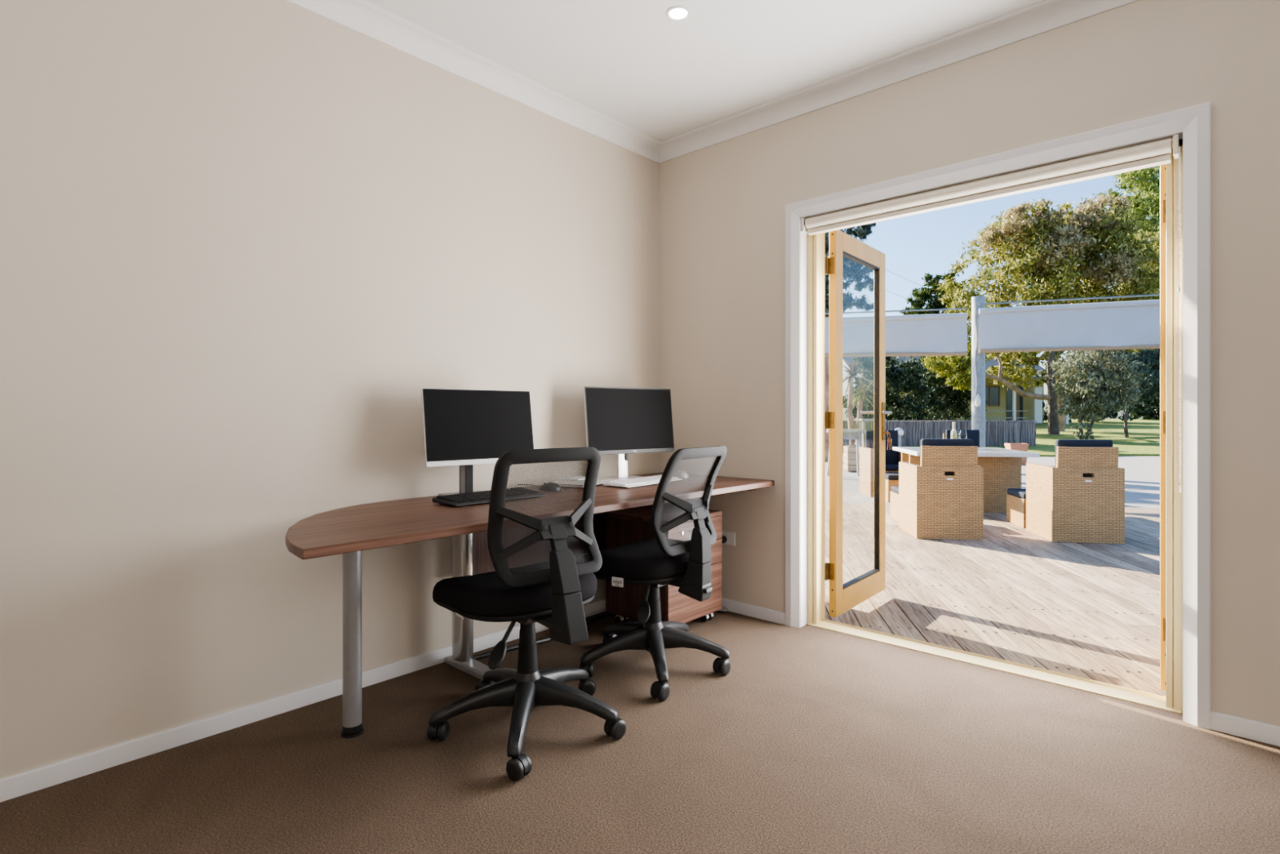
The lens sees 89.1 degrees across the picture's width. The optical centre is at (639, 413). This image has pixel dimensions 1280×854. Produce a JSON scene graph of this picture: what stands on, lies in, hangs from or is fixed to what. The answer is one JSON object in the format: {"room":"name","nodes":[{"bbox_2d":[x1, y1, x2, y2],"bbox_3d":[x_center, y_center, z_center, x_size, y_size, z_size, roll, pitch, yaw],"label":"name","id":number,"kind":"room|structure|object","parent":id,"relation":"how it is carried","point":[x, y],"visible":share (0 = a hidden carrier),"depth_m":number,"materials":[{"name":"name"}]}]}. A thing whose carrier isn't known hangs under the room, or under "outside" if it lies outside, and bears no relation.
{"room":"home office","nodes":[
{"label":"home office","id":0,"kind":"room"},
{"bbox_2d":[0,0,658,778],"bbox_3d":[-1.667,-0.254,2.071,0.150,2.668,5.468,0,0,42],"label":"wall","id":1,"kind":"structure","parent":0,"point":[242,242],"depth_m":2.27,"materials":[{"name":"beige paint"}]},
{"bbox_2d":[0,599,605,802],"bbox_3d":[-1.661,1.051,1.952,0.019,0.058,5.300,0,0,42],"label":"baseboard","id":2,"kind":"structure","parent":1,"relation":"attached to","point":[33,780],"depth_m":2.19,"materials":[{"name":"white paint"}]},
{"bbox_2d":[285,0,660,163],"bbox_3d":[-1.634,-1.548,1.928,0.090,0.080,5.300,0,0,42],"label":"trim","id":3,"kind":"structure","parent":1,"relation":"attached to","point":[366,18],"depth_m":2.92,"materials":[{"name":"white paint"}]},
{"bbox_2d":[0,610,1279,853],"bbox_3d":[0.029,1.130,0.331,5.100,0.100,5.570,0,0,42],"label":"floor","id":4,"kind":"structure","parent":0,"point":[814,740],"depth_m":1.96,"materials":[{"name":"brown carpet"}]},
{"bbox_2d":[426,446,626,781],"bbox_3d":[-0.388,0.596,2.267,0.653,0.969,0.670,0,0,-40],"label":"chair","id":5,"kind":"object","parent":4,"relation":"on","point":[553,593],"visible":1,"depth_m":2.11,"materials":[{"name":"black plastic"}]},
{"bbox_2d":[285,471,774,737],"bbox_3d":[-0.367,0.713,2.769,0.775,0.735,2.313,0,0,42],"label":"office desk","id":6,"kind":"object","parent":4,"relation":"on","point":[349,531],"visible":0.56,"depth_m":2.24,"materials":[{"name":"brown wood"}]},
{"bbox_2d":[421,387,533,495],"bbox_3d":[-0.689,0.121,2.767,0.501,0.446,0.130,0,0,-42],"label":"computer monitor","id":7,"kind":"object","parent":6,"relation":"on","point":[464,428],"visible":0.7,"depth_m":2.72,"materials":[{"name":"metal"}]},
{"bbox_2d":[431,487,546,506],"bbox_3d":[-0.594,0.330,2.598,0.164,0.030,0.430,0,0,41],"label":"keyboard","id":8,"kind":"object","parent":6,"relation":"on","point":[461,500],"visible":0.65,"depth_m":2.49,"materials":[{"name":"black plastic"}]},
{"bbox_2d":[518,481,560,491],"bbox_3d":[-0.476,0.325,3.011,0.069,0.036,0.328,0,0,-40],"label":"computer mouse","id":9,"kind":"object","parent":6,"relation":"on","point":[556,486],"visible":0.44,"depth_m":2.90,"materials":[{"name":"black plastic"}]},
{"bbox_2d":[546,478,610,488],"bbox_3d":[-0.298,0.335,3.147,0.215,0.020,0.275,0,0,25],"label":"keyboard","id":10,"kind":"object","parent":6,"relation":"on","point":[600,481],"visible":0.43,"depth_m":3.11,"materials":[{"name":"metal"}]},
{"bbox_2d":[567,475,585,480],"bbox_3d":[-0.302,0.319,3.217,0.070,0.010,0.130,0,0,25],"label":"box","id":11,"kind":"object","parent":10,"relation":"on","point":[577,476],"visible":0.31,"depth_m":3.18,"materials":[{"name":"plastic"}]},
{"bbox_2d":[583,386,674,481],"bbox_3d":[-0.067,0.103,3.438,0.556,0.482,0.140,0,0,-37],"label":"computer monitor","id":12,"kind":"object","parent":6,"relation":"on","point":[621,421],"visible":0.9,"depth_m":3.40,"materials":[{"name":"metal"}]},
{"bbox_2d":[602,475,681,488],"bbox_3d":[0.023,0.335,3.226,0.154,0.021,0.460,0,0,37],"label":"keyboard","id":13,"kind":"object","parent":6,"relation":"on","point":[631,482],"visible":0.85,"depth_m":3.14,"materials":[{"name":"white plastic"}]},
{"bbox_2d":[672,470,689,478],"bbox_3d":[0.216,0.324,3.520,0.062,0.038,0.109,0,0,-43],"label":"computer mouse","id":14,"kind":"object","parent":6,"relation":"on","point":[683,473],"visible":0.53,"depth_m":3.49,"materials":[{"name":"plastic"}]},
{"bbox_2d":[473,612,613,659],"bbox_3d":[-0.351,1.068,3.208,0.132,0.022,1.082,0,0,42],"label":"baseboard","id":15,"kind":"structure","parent":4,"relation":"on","point":[481,655],"depth_m":3.04,"materials":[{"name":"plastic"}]},
{"bbox_2d":[575,445,730,700],"bbox_3d":[0.059,0.607,2.801,0.626,0.944,0.632,0,0,38],"label":"chair","id":16,"kind":"object","parent":4,"relation":"on","point":[654,563],"visible":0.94,"depth_m":2.62,"materials":[{"name":"black plastic"}]},
{"bbox_2d":[605,504,721,623],"bbox_3d":[0.136,0.794,3.366,0.448,0.572,0.440,0,0,42],"label":"pedestal","id":17,"kind":"object","parent":4,"relation":"on","point":[628,526],"visible":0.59,"depth_m":3.27,"materials":[{"name":"brown wood"}]},
{"bbox_2d":[364,0,1042,141],"bbox_3d":[0.062,-1.648,0.367,5.100,0.120,5.668,0,0,42],"label":"ceiling","id":18,"kind":"structure","parent":0,"point":[660,77],"depth_m":2.77,"materials":[{"name":"white paint"}]},
{"bbox_2d":[665,5,690,21],"bbox_3d":[0.152,-1.586,2.579,0.100,0.004,0.100,0,0,42],"label":"recessed light","id":19,"kind":"object","parent":18,"relation":"in","point":[676,13],"visible":1,"depth_m":2.58,"materials":[{"name":"white plastic"}]},
{"bbox_2d":[825,307,968,356],"bbox_3d":[3.711,-1.255,10.275,2.676,0.733,0.082,0,0,14],"label":"canvas panel","id":20,"kind":"object","parent":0,"point":[943,334],"visible":0.55,"depth_m":10.15,"materials":[{"name":"fabric"}]},
{"bbox_2d":[658,0,1279,726],"bbox_3d":[1.910,-0.204,2.403,4.700,2.768,0.168,0,0,42],"label":"wall","id":21,"kind":"structure","parent":0,"point":[722,206],"depth_m":2.60,"materials":[{"name":"beige paint"}]},
{"bbox_2d":[720,535,727,542],"bbox_3d":[0.437,0.748,3.590,0.083,0.154,0.037,0,0,42],"label":"plug","id":22,"kind":"object","parent":21,"relation":"attached to","point":[723,538],"visible":0.4,"depth_m":3.56,"materials":[{"name":"black plastic"}]},
{"bbox_2d":[721,530,735,546],"bbox_3d":[0.475,0.685,3.584,0.116,0.072,0.012,0,0,42],"label":"wall socket","id":23,"kind":"object","parent":21,"relation":"attached to","point":[731,536],"visible":0.7,"depth_m":3.56,"materials":[{"name":"white plastic"}]},
{"bbox_2d":[721,597,785,624],"bbox_3d":[0.428,1.051,3.622,0.866,0.058,0.019,0,0,42],"label":"baseboard","id":24,"kind":"structure","parent":21,"relation":"attached to","point":[760,612],"depth_m":3.45,"materials":[{"name":"white paint"}]},
{"bbox_2d":[825,230,892,617],"bbox_3d":[1.226,0.047,3.650,0.151,2.022,0.757,0,0,40],"label":"door","id":25,"kind":"structure","parent":21,"relation":"in","point":[844,597],"depth_m":3.52,"materials":[{"name":"paint"}]},
{"bbox_2d":[884,430,892,449],"bbox_3d":[1.456,0.157,3.893,0.089,0.116,0.064,0,0,40],"label":"ring","id":26,"kind":"object","parent":25,"relation":"hanging from","point":[889,440],"visible":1,"depth_m":3.87,"materials":[{"name":"metal"}]},
{"bbox_2d":[658,0,1138,163],"bbox_3d":[1.823,-1.548,2.307,4.700,0.080,0.090,0,0,42],"label":"trim","id":27,"kind":"structure","parent":21,"relation":"attached to","point":[1044,15],"depth_m":2.91,"materials":[{"name":"white paint"}]},
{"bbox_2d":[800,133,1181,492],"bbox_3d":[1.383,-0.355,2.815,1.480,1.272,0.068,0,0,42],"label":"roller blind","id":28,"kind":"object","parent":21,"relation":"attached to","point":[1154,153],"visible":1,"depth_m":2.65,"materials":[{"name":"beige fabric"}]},
{"bbox_2d":[807,618,1181,713],"bbox_3d":[1.440,1.099,2.874,1.470,0.082,0.110,0,0,42],"label":"sill","id":29,"kind":"structure","parent":21,"relation":"attached to","point":[1137,696],"depth_m":2.74,"materials":[{"name":"beige paint"}]},
{"bbox_2d":[807,138,1182,713],"bbox_3d":[1.442,0.071,2.877,1.500,2.138,0.096,0,0,42],"label":"trim","id":30,"kind":"structure","parent":21,"relation":"attached to","point":[815,243],"depth_m":2.37,"materials":[{"name":"beige paint"}]},
{"bbox_2d":[785,102,1210,728],"bbox_3d":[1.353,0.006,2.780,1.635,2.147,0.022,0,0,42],"label":"trim","id":31,"kind":"structure","parent":21,"relation":"attached to","point":[1194,122],"depth_m":2.27,"materials":[{"name":"white paint"}]},
{"bbox_2d":[1160,164,1165,690],"bbox_3d":[2.247,0.047,2.720,0.051,2.022,0.752,0,0,44],"label":"door","id":32,"kind":"structure","parent":21,"relation":"in","point":[1162,167],"depth_m":2.48,"materials":[{"name":"paint"}]},
{"bbox_2d":[1210,710,1279,746],"bbox_3d":[2.773,1.051,1.493,2.199,0.058,0.019,0,0,42],"label":"baseboard","id":33,"kind":"structure","parent":21,"relation":"attached to","point":[1268,733],"depth_m":2.17,"materials":[{"name":"white paint"}]},
{"label":"outside","id":34,"kind":"structure","parent":0,"visible":0},
{"bbox_2d":[842,418,1159,456],"bbox_3d":[28.577,0.714,27.994,45.490,0.808,23.718,0,0,0],"label":"lawn","id":35,"kind":"structure","parent":34,"point":[1144,439],"depth_m":23.28,"materials":[{"name":"green plant"}]},
{"bbox_2d":[842,355,937,420],"bbox_3d":[8.438,-0.563,22.349,2.659,3.545,3.471,0,0,42],"label":"shrub","id":36,"kind":"object","parent":35,"relation":"on","point":[897,380],"visible":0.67,"depth_m":22.02,"materials":[{"name":"green plant"}]},
{"bbox_2d":[899,271,971,413],"bbox_3d":[14.101,-2.926,30.986,3.866,7.700,3.778,0,0,25],"label":"conifer tree","id":37,"kind":"object","parent":35,"relation":"on","point":[925,294],"visible":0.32,"depth_m":30.68,"materials":[{"name":"green plant"}]},
{"bbox_2d":[902,355,986,420],"bbox_3d":[12.413,-0.540,26.517,3.577,3.805,2.883,0,0,-31],"label":"shrub","id":38,"kind":"object","parent":35,"relation":"on","point":[956,399],"visible":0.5,"depth_m":26.34,"materials":[{"name":"green plant"}]},
{"bbox_2d":[842,350,1074,424],"bbox_3d":[16.740,-1.495,35.492,10.600,4.650,5.400,0,0,0],"label":"house","id":39,"kind":"structure","parent":35,"relation":"on","point":[1003,403],"depth_m":34.98,"materials":[{"name":"yellow painted weatherboard"},{"name":"dark glass"},{"name":"white painted trim"}]},
{"bbox_2d":[1033,386,1042,422],"bbox_3d":[21.090,-0.445,34.442,0.400,1.950,0.100,0,0,0],"label":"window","id":40,"kind":"structure","parent":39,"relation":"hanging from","point":[1037,404],"depth_m":34.39,"materials":[{"name":"glass"}]},
{"bbox_2d":[936,191,1159,431],"bbox_3d":[17.726,-3.878,26.788,11.895,10.054,5.902,0,0,-4],"label":"tree","id":41,"kind":"object","parent":35,"relation":"on","point":[1070,242],"visible":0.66,"depth_m":25.63,"materials":[{"name":"green plant"}]},
{"bbox_2d":[1042,369,1137,422],"bbox_3d":[24.253,-1.082,35.728,5.816,3.917,3.135,0,0,2],"label":"hedge","id":42,"kind":"object","parent":35,"relation":"on","point":[1116,414],"visible":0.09,"depth_m":35.14,"materials":[{"name":"green plant"}]},
{"bbox_2d":[1044,349,1147,439],"bbox_3d":[14.907,-0.651,21.558,3.009,3.644,2.359,0,0,-9],"label":"shrub","id":43,"kind":"object","parent":35,"relation":"on","point":[1102,398],"visible":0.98,"depth_m":21.18,"materials":[{"name":"green plant"}]},
{"bbox_2d":[1095,165,1159,410],"bbox_3d":[37.408,-9.249,45.776,11.454,20.109,8.428,0,0,-39],"label":"tree","id":44,"kind":"object","parent":35,"relation":"on","point":[1148,192],"visible":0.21,"depth_m":44.68,"materials":[{"name":"green plant"}]},
{"bbox_2d":[1102,348,1159,437],"bbox_3d":[18.073,-0.755,23.058,3.774,4.025,1.968,0,0,-22],"label":"young tree","id":45,"kind":"object","parent":35,"relation":"on","point":[1148,357],"visible":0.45,"depth_m":22.82,"materials":[{"name":"green plant"}]},
{"bbox_2d":[1114,377,1159,419],"bbox_3d":[31.526,-1.436,38.718,5.555,4.727,5.243,0,0,42],"label":"hedge","id":46,"kind":"object","parent":35,"relation":"on","point":[1146,411],"visible":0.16,"depth_m":38.63,"materials":[{"name":"green plant"}]},
{"label":"lawn","id":47,"kind":"structure","parent":0,"visible":0},
{"bbox_2d":[825,502,1165,696],"bbox_3d":[2.147,1.114,6.752,13.772,0.033,6.571,0,0,42],"label":"deck","id":48,"kind":"object","parent":47,"relation":"on","point":[1089,611],"visible":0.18,"depth_m":3.96,"materials":[{"name":"beige wood"}]},
{"bbox_2d":[890,485,898,521],"bbox_3d":[2.853,0.930,6.668,0.437,0.335,0.437,0,0,6],"label":"wicker ottoman","id":49,"kind":"object","parent":48,"relation":"on","point":[895,489],"visible":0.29,"depth_m":6.75,"materials":[{"name":"beige wicker"}]},
{"bbox_2d":[891,485,898,493],"bbox_3d":[2.853,0.792,6.668,0.430,0.058,0.430,0,0,6],"label":"cushion","id":50,"kind":"object","parent":49,"relation":"on","point":[895,489],"depth_m":6.77,"materials":[{"name":"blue fabric"}]},
{"bbox_2d":[898,438,983,539],"bbox_3d":[2.742,0.661,5.963,0.559,0.875,0.551,0,0,6],"label":"wicker chair","id":51,"kind":"object","parent":48,"relation":"on","point":[942,496],"visible":1,"depth_m":5.70,"materials":[{"name":"beige wicker"}]},
{"bbox_2d":[920,438,973,475],"bbox_3d":[2.722,0.466,5.770,0.438,0.486,0.065,0,0,6],"label":"cushion","id":52,"kind":"object","parent":51,"relation":"on","point":[924,442],"depth_m":5.74,"materials":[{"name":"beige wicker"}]},
{"bbox_2d":[892,446,1039,512],"bbox_3d":[3.683,0.755,7.497,1.215,0.685,1.215,0,0,9],"label":"table","id":53,"kind":"object","parent":48,"relation":"on","point":[1002,466],"visible":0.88,"depth_m":7.22,"materials":[{"name":"grey glass"}]},
{"bbox_2d":[950,422,955,439],"bbox_3d":[3.817,0.256,7.900,0.075,0.313,0.075,0,0,42],"label":"wine bottle","id":54,"kind":"object","parent":53,"relation":"on","point":[953,423],"visible":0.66,"depth_m":7.89,"materials":[{"name":"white glass"}]},
{"bbox_2d":[951,430,959,439],"bbox_3d":[3.700,0.304,7.620,0.086,0.218,0.086,0,0,42],"label":"wine glass","id":55,"kind":"object","parent":53,"relation":"on","point":[955,434],"visible":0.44,"depth_m":7.59,"materials":[{"name":"white"}]},
{"bbox_2d":[959,430,967,439],"bbox_3d":[3.837,0.304,7.720,0.086,0.218,0.086,0,0,42],"label":"wine glass","id":56,"kind":"object","parent":53,"relation":"on","point":[962,434],"visible":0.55,"depth_m":7.69,"materials":[{"name":"white"}]},
{"bbox_2d":[1006,488,1026,528],"bbox_3d":[3.937,0.930,6.418,0.437,0.335,0.437,0,0,10],"label":"wicker ottoman","id":57,"kind":"object","parent":48,"relation":"on","point":[1015,497],"visible":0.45,"depth_m":6.43,"materials":[{"name":"beige wicker"}]},
{"bbox_2d":[1007,488,1026,498],"bbox_3d":[3.937,0.792,6.418,0.430,0.058,0.430,0,0,10],"label":"cushion","id":58,"kind":"object","parent":57,"relation":"on","point":[1013,493],"depth_m":6.48,"materials":[{"name":"blue fabric"}]},
{"bbox_2d":[1026,439,1124,543],"bbox_3d":[3.863,0.661,5.803,0.559,0.875,0.551,0,0,10],"label":"wicker chair","id":59,"kind":"object","parent":48,"relation":"on","point":[1081,499],"visible":1,"depth_m":5.55,"materials":[{"name":"beige wicker"}]},
{"bbox_2d":[1055,439,1112,476],"bbox_3d":[3.831,0.466,5.611,0.438,0.486,0.065,0,0,10],"label":"cushion","id":60,"kind":"object","parent":59,"relation":"on","point":[1059,442],"depth_m":5.59,"materials":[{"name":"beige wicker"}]},
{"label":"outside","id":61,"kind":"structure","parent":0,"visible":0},
{"bbox_2d":[825,451,1159,508],"bbox_3d":[7.709,1.098,20.171,72.510,0.001,59.839,0,0,42],"label":"paving","id":62,"kind":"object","parent":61,"point":[1142,473],"depth_m":10.57,"materials":[{"name":"pale grey concrete"}]},
{"bbox_2d":[826,428,864,475],"bbox_3d":[3.575,0.683,11.300,0.620,0.830,0.530,0,0,9],"label":"table","id":63,"kind":"object","parent":62,"relation":"on","point":[846,433],"visible":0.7,"depth_m":11.28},
{"bbox_2d":[843,444,857,471],"bbox_3d":[4.242,0.846,12.395,0.620,0.465,0.500,0,0,9],"label":"planter","id":64,"kind":"object","parent":62,"relation":"on","point":[850,451],"visible":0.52,"depth_m":12.19,"materials":[{"name":"ceramic"}]},
{"bbox_2d":[826,359,874,444],"bbox_3d":[4.147,-0.220,12.522,1.066,1.652,1.246,0,0,-9],"label":"palm","id":65,"kind":"object","parent":64,"relation":"in","point":[853,367],"visible":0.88,"depth_m":12.45,"materials":[{"name":"green plant"}]},
{"bbox_2d":[825,222,876,462],"bbox_3d":[2.920,-1.672,14.861,5.302,6.002,2.574,0,0,7],"label":"overhanging leaves","id":66,"kind":"object","parent":62,"relation":"on","point":[855,272],"visible":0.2,"depth_m":14.41,"materials":[{"name":"green plant"}]},
{"bbox_2d":[857,418,886,446],"bbox_3d":[4.212,0.595,11.800,0.420,1.004,0.380,0,0,9],"label":"table","id":67,"kind":"object","parent":62,"relation":"on","point":[862,421],"visible":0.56,"depth_m":11.68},
{"bbox_2d":[859,430,901,497],"bbox_3d":[3.325,0.661,8.786,0.559,0.875,0.551,0,0,4],"label":"wicker chair","id":68,"kind":"object","parent":62,"relation":"on","point":[893,457],"visible":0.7,"depth_m":8.92,"materials":[{"name":"beige wicker"}]},
{"bbox_2d":[865,430,897,463],"bbox_3d":[3.338,0.466,8.980,0.438,0.486,0.065,0,0,4],"label":"cushion","id":69,"kind":"object","parent":68,"relation":"on","point":[891,455],"depth_m":8.94,"materials":[{"name":"blue fabric"}]},
{"bbox_2d":[885,463,898,471],"bbox_3d":[3.322,0.717,8.744,0.452,0.063,0.467,0,0,4],"label":"seat cushion","id":70,"kind":"object","parent":68,"relation":"on","point":[889,467],"depth_m":8.52,"materials":[{"name":"blue fabric"}]},
{"bbox_2d":[885,472,898,502],"bbox_3d":[3.309,0.930,8.258,0.437,0.335,0.437,0,0,4],"label":"wicker ottoman","id":71,"kind":"object","parent":62,"relation":"on","point":[891,478],"visible":0.27,"depth_m":8.06,"materials":[{"name":"beige wicker"}]},
{"bbox_2d":[885,472,898,479],"bbox_3d":[3.309,0.792,8.258,0.430,0.058,0.430,0,0,4],"label":"cushion","id":72,"kind":"object","parent":71,"relation":"on","point":[889,476],"depth_m":8.07,"materials":[{"name":"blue fabric"}]},
{"bbox_2d":[894,427,903,446],"bbox_3d":[4.778,0.678,12.000,0.170,0.840,0.170,0,0,42],"label":"globe light","id":73,"kind":"object","parent":62,"relation":"on","point":[900,432],"visible":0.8,"depth_m":11.96,"materials":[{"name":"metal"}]},
{"bbox_2d":[842,419,1036,445],"bbox_3d":[7.655,0.643,19.441,8.312,0.910,0.110,0,0,0],"label":"fence","id":74,"kind":"object","parent":62,"relation":"on","point":[997,433],"visible":0.24,"depth_m":19.40,"materials":[{"name":"grey wood"}]},
{"bbox_2d":[942,429,984,447],"bbox_3d":[4.491,0.661,8.914,0.559,0.875,0.551,0,0,8],"label":"wicker chair","id":75,"kind":"object","parent":62,"relation":"on","point":[974,434],"visible":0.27,"depth_m":9.06,"materials":[{"name":"blue fabric"}]},
{"bbox_2d":[971,295,986,447],"bbox_3d":[5.269,-0.364,10.133,0.202,2.925,0.247,0,0,42],"label":"steel post","id":76,"kind":"object","parent":62,"relation":"on","point":[978,359],"visible":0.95,"depth_m":10.07,"materials":[{"name":"white metal"}]},
{"bbox_2d":[978,293,1159,352],"bbox_3d":[6.653,-1.314,9.500,3.038,0.783,0.082,0,0,19],"label":"canvas panel","id":77,"kind":"object","parent":76,"relation":"hanging from","point":[1135,324],"visible":0.75,"depth_m":9.59,"materials":[{"name":"fabric"}]},
{"bbox_2d":[920,337,1059,434],"bbox_3d":[13.362,-1.151,24.633,5.326,4.481,2.562,0,0,10],"label":"tree","id":78,"kind":"object","parent":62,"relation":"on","point":[943,364],"visible":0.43,"depth_m":24.83,"materials":[{"name":"green plant"}]},
{"bbox_2d":[1004,443,1028,465],"bbox_3d":[8.108,0.868,14.000,0.370,0.460,0.280,0,0,6],"label":"trough","id":79,"kind":"object","parent":62,"relation":"on","point":[1018,446],"visible":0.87,"depth_m":13.88,"materials":[{"name":"ceramic"}]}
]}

